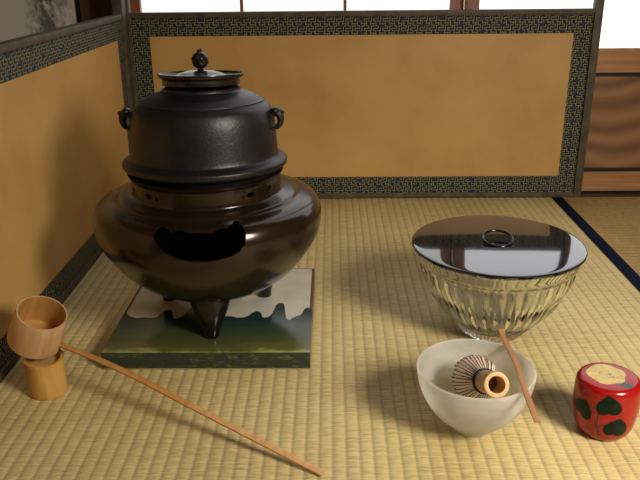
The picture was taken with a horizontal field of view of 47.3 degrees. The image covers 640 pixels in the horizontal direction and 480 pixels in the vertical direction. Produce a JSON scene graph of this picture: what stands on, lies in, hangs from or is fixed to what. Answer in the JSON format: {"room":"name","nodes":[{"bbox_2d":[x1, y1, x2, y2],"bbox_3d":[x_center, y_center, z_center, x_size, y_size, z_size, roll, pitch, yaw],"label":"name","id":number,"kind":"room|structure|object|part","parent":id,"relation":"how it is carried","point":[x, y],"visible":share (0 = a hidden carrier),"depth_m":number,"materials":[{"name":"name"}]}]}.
{"room":"japanese tea room","nodes":[
{"label":"japanese tea room","id":0,"kind":"room"},
{"bbox_2d":[100,0,112,16],"bbox_3d":[-0.476,-0.967,1.511,0.037,1.802,0.100,0,21,1],"label":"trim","id":1,"kind":"structure","parent":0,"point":[105,5],"depth_m":1.63,"materials":[{"name":"brown wood"}]},
{"bbox_3d":[0.305,0.581,0.145,3.800,0.024,3.464,0,21,1],"label":"floor","id":2,"kind":"structure","parent":0,"visible":0},
{"bbox_2d":[0,197,639,479],"bbox_3d":[0.050,0.268,0.859,1.026,0.056,1.916,0,21,1],"label":"mat","id":3,"kind":"object","parent":2,"relation":"on","point":[360,411],"visible":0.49,"depth_m":0.96,"materials":[{"name":"beige wicker"}]},
{"bbox_2d":[22,349,67,400],"bbox_3d":[-0.361,0.176,0.962,0.052,0.051,0.051,0,21,1],"label":"lid rest","id":4,"kind":"object","parent":3,"relation":"on","point":[46,378],"visible":0.84,"depth_m":0.95,"materials":[{"name":"yellow wood"}]},
{"bbox_2d":[7,296,324,475],"bbox_3d":[-0.207,0.170,0.868,0.455,0.125,0.070,12,24,29],"label":"ladle","id":5,"kind":"object","parent":3,"relation":"on","point":[37,327],"visible":1,"depth_m":0.93,"materials":[{"name":"brown wood"}]},
{"bbox_2d":[7,296,67,358],"bbox_3d":[-0.366,0.113,0.950,0.070,0.051,0.070,35,32,13],"label":"cup","id":6,"kind":"object","parent":5,"relation":"on","point":[37,327],"depth_m":0.94,"materials":[{"name":"brown wood"}]},
{"bbox_3d":[-0.252,0.166,0.917,0.216,0.032,0.008,10,24,27],"label":"handle","id":7,"kind":"part","parent":5,"relation":"part of","materials":[{"name":"brown wood"}]},
{"bbox_3d":[-0.077,0.227,0.839,0.183,0.036,0.008,10,24,27],"label":"handle","id":8,"kind":"part","parent":5,"relation":"part of","materials":[{"name":"brown wood"}]},
{"bbox_2d":[101,268,314,369],"bbox_3d":[-0.156,0.115,1.150,0.290,0.028,0.296,0,21,1],"label":"tile","id":9,"kind":"object","parent":3,"relation":"on","point":[274,331],"visible":0.72,"depth_m":1.06,"materials":[{"name":"ceramic"}]},
{"bbox_2d":[92,167,320,338],"bbox_3d":[-0.163,0.002,1.092,0.330,0.226,0.329,0,21,1],"label":"brazier","id":10,"kind":"object","parent":9,"relation":"on","point":[208,249],"visible":0.87,"depth_m":0.97,"materials":[{"name":"brown metal"}]},
{"bbox_3d":[-0.222,0.060,1.145,0.074,0.080,0.071,0,21,1],"label":"leg","id":11,"kind":"part","parent":10,"relation":"part of","materials":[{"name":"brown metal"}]},
{"bbox_2d":[117,84,286,196],"bbox_3d":[-0.164,-0.137,1.039,0.234,0.163,0.234,5,22,14],"label":"kettle","id":12,"kind":"object","parent":10,"relation":"on","point":[214,137],"visible":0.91,"depth_m":0.95,"materials":[{"name":"black metal"}]},
{"bbox_2d":[157,49,243,87],"bbox_3d":[-0.165,-0.237,1.007,0.119,0.052,0.119,-20,28,-40],"label":"lid","id":13,"kind":"object","parent":12,"relation":"on","point":[199,78],"visible":1,"depth_m":0.98,"materials":[{"name":"brown metal"}]},
{"bbox_3d":[-0.165,-0.247,1.005,0.024,0.032,0.024,0,17,1],"label":"knob","id":14,"kind":"part","parent":13,"relation":"part of","materials":[{"name":"brown metal"}]},
{"bbox_3d":[-0.165,-0.225,1.011,0.119,0.020,0.119,0,17,1],"label":"plate","id":15,"kind":"part","parent":13,"relation":"part of","materials":[{"name":"brown metal"}]},
{"bbox_3d":[-0.157,0.094,1.055,0.071,0.080,0.075,0,21,1],"label":"leg","id":16,"kind":"part","parent":10,"relation":"part of","materials":[{"name":"brown metal"}]},
{"bbox_3d":[-0.107,0.056,1.152,0.073,0.080,0.071,0,21,1],"label":"leg","id":17,"kind":"part","parent":10,"relation":"part of","materials":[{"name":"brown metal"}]},
{"bbox_2d":[0,0,604,382],"bbox_3d":[0.079,-0.193,1.149,1.060,0.600,1.086,0,21,1],"label":"folding screen","id":18,"kind":"object","parent":3,"relation":"on","point":[453,103],"visible":0.73,"depth_m":1.62,"materials":[{"name":"brown wood"}]},
{"bbox_3d":[-0.438,0.090,1.245,0.020,0.012,1.012,0,21,1],"label":"rail","id":19,"kind":"part","parent":18,"relation":"part of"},
{"bbox_3d":[-0.443,-0.299,1.096,0.020,0.012,1.012,0,21,1],"label":"rail","id":20,"kind":"part","parent":18,"relation":"part of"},
{"bbox_3d":[-0.433,-0.371,1.627,0.022,0.600,0.032,0,21,1],"label":"post","id":21,"kind":"part","parent":18,"relation":"part of","materials":[{"name":"brown wood"}]},
{"bbox_3d":[-0.430,-0.381,1.654,0.026,0.600,0.022,0,21,1],"label":"post","id":22,"kind":"part","parent":18,"relation":"part of","materials":[{"name":"brown wood"}]},
{"bbox_3d":[0.089,-0.498,1.603,1.016,0.012,0.020,0,21,1],"label":"rail","id":23,"kind":"part","parent":18,"relation":"part of","materials":[{"name":"brown wood"}]},
{"bbox_3d":[0.094,-0.109,1.751,1.016,0.012,0.020,0,21,1],"label":"rail","id":24,"kind":"part","parent":18,"relation":"part of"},
{"bbox_3d":[0.608,-0.385,1.637,0.018,0.600,0.022,0,21,1],"label":"post","id":25,"kind":"part","parent":18,"relation":"part of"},
{"bbox_2d":[417,339,536,436],"bbox_3d":[0.183,0.188,0.873,0.138,0.083,0.138,14,25,34],"label":"bowl","id":26,"kind":"object","parent":3,"relation":"on","point":[468,416],"visible":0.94,"depth_m":0.86,"materials":[{"name":"white ceramic"}]},
{"bbox_2d":[452,355,508,398],"bbox_3d":[0.183,0.166,0.846,0.056,0.079,0.102,2,21,6],"label":"whisk","id":27,"kind":"object","parent":26,"relation":"in","point":[487,382],"visible":0.89,"depth_m":0.85,"materials":[{"name":"brown wood"}]},
{"bbox_3d":[0.191,0.160,0.816,0.029,0.029,0.047,-2,-6,-4],"label":"handle","id":28,"kind":"part","parent":27,"relation":"part of","materials":[{"name":"brown wood"}]},
{"bbox_2d":[498,329,540,422],"bbox_3d":[0.228,0.150,0.837,0.010,0.008,0.195,0,21,2],"label":"scoop","id":29,"kind":"object","parent":26,"relation":"on","point":[536,419],"visible":1,"depth_m":0.83,"materials":[{"name":"brown wood"}]},
{"bbox_2d":[418,255,579,342],"bbox_3d":[0.262,0.073,1.098,0.238,0.134,0.238,0,21,1],"label":"glass bowl","id":30,"kind":"object","parent":3,"relation":"on","point":[480,307],"visible":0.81,"depth_m":1.01,"materials":[{"name":"clear glass"}]},
{"bbox_2d":[412,215,587,279],"bbox_3d":[0.261,0.001,1.070,0.250,0.020,0.250,0,21,1],"label":"lid","id":31,"kind":"object","parent":30,"relation":"on","point":[482,246],"visible":1,"depth_m":1.05,"materials":[{"name":"black paint"}]},
{"bbox_3d":[0.261,-0.002,1.069,0.047,0.014,0.045,0,21,1],"label":"ring handle","id":32,"kind":"part","parent":31,"relation":"part of","materials":[{"name":"black paint"}]},
{"bbox_2d":[573,362,639,440],"bbox_3d":[0.339,0.193,0.865,0.074,0.075,0.074,-20,28,-40],"label":"caddy","id":33,"kind":"object","parent":3,"relation":"on","point":[606,396],"visible":1,"depth_m":0.84,"materials":[{"name":"red paint"}]},
{"bbox_3d":[0.338,0.173,0.858,0.074,0.032,0.074,0,21,1],"label":"caddy lid","id":34,"kind":"part","parent":33,"relation":"part of","materials":[{"name":"red paint"}]},
{"bbox_2d":[319,191,639,198],"bbox_3d":[0.329,-0.086,1.817,3.800,0.078,0.134,0,21,1],"label":"trim","id":35,"kind":"structure","parent":2,"relation":"on","point":[583,193],"depth_m":1.76,"materials":[{"name":"brown wood"}]},
{"bbox_2d":[0,0,100,41],"bbox_3d":[-0.987,-0.969,1.526,0.984,1.800,0.028,0,21,1],"label":"door","id":36,"kind":"structure","parent":35,"relation":"on","point":[18,18],"depth_m":1.69,"materials":[{"name":"paper"}]},
{"bbox_2d":[130,0,463,12],"bbox_3d":[-0.059,-0.970,1.504,0.758,1.800,0.028,0,21,1],"label":"door","id":37,"kind":"structure","parent":35,"relation":"on","point":[136,5],"depth_m":1.67,"materials":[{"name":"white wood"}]},
{"bbox_2d":[465,0,639,190],"bbox_3d":[0.746,-0.962,1.462,0.848,1.800,0.028,0,21,1],"label":"door","id":38,"kind":"structure","parent":35,"relation":"on","point":[612,159],"depth_m":1.70,"materials":[{"name":"brown wood"}]},
{"bbox_3d":[0.743,-1.103,1.410,0.790,1.421,0.004,0,21,1],"label":"frosted pane","id":39,"kind":"part","parent":38,"relation":"part of","materials":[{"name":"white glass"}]},
{"bbox_3d":[0.753,-0.147,1.774,0.790,0.050,0.024,0,21,1],"label":"rail","id":40,"kind":"part","parent":38,"relation":"part of","materials":[{"name":"brown wood"}]},
{"bbox_3d":[0.752,-0.279,1.724,0.790,0.233,0.012,0,21,1],"label":"wood panel","id":41,"kind":"part","parent":38,"relation":"part of","materials":[{"name":"brown wood"}]},
{"bbox_3d":[0.751,-0.413,1.673,0.790,0.054,0.024,0,21,1],"label":"rail","id":42,"kind":"part","parent":38,"relation":"part of","materials":[{"name":"brown wood"}]},
{"bbox_2d":[563,197,639,275],"bbox_3d":[1.339,0.263,0.838,1.552,0.055,1.916,0,21,1],"label":"mat","id":43,"kind":"object","parent":2,"relation":"on","point":[616,220],"visible":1,"depth_m":1.58,"materials":[{"name":"beige wicker"}]}
]}

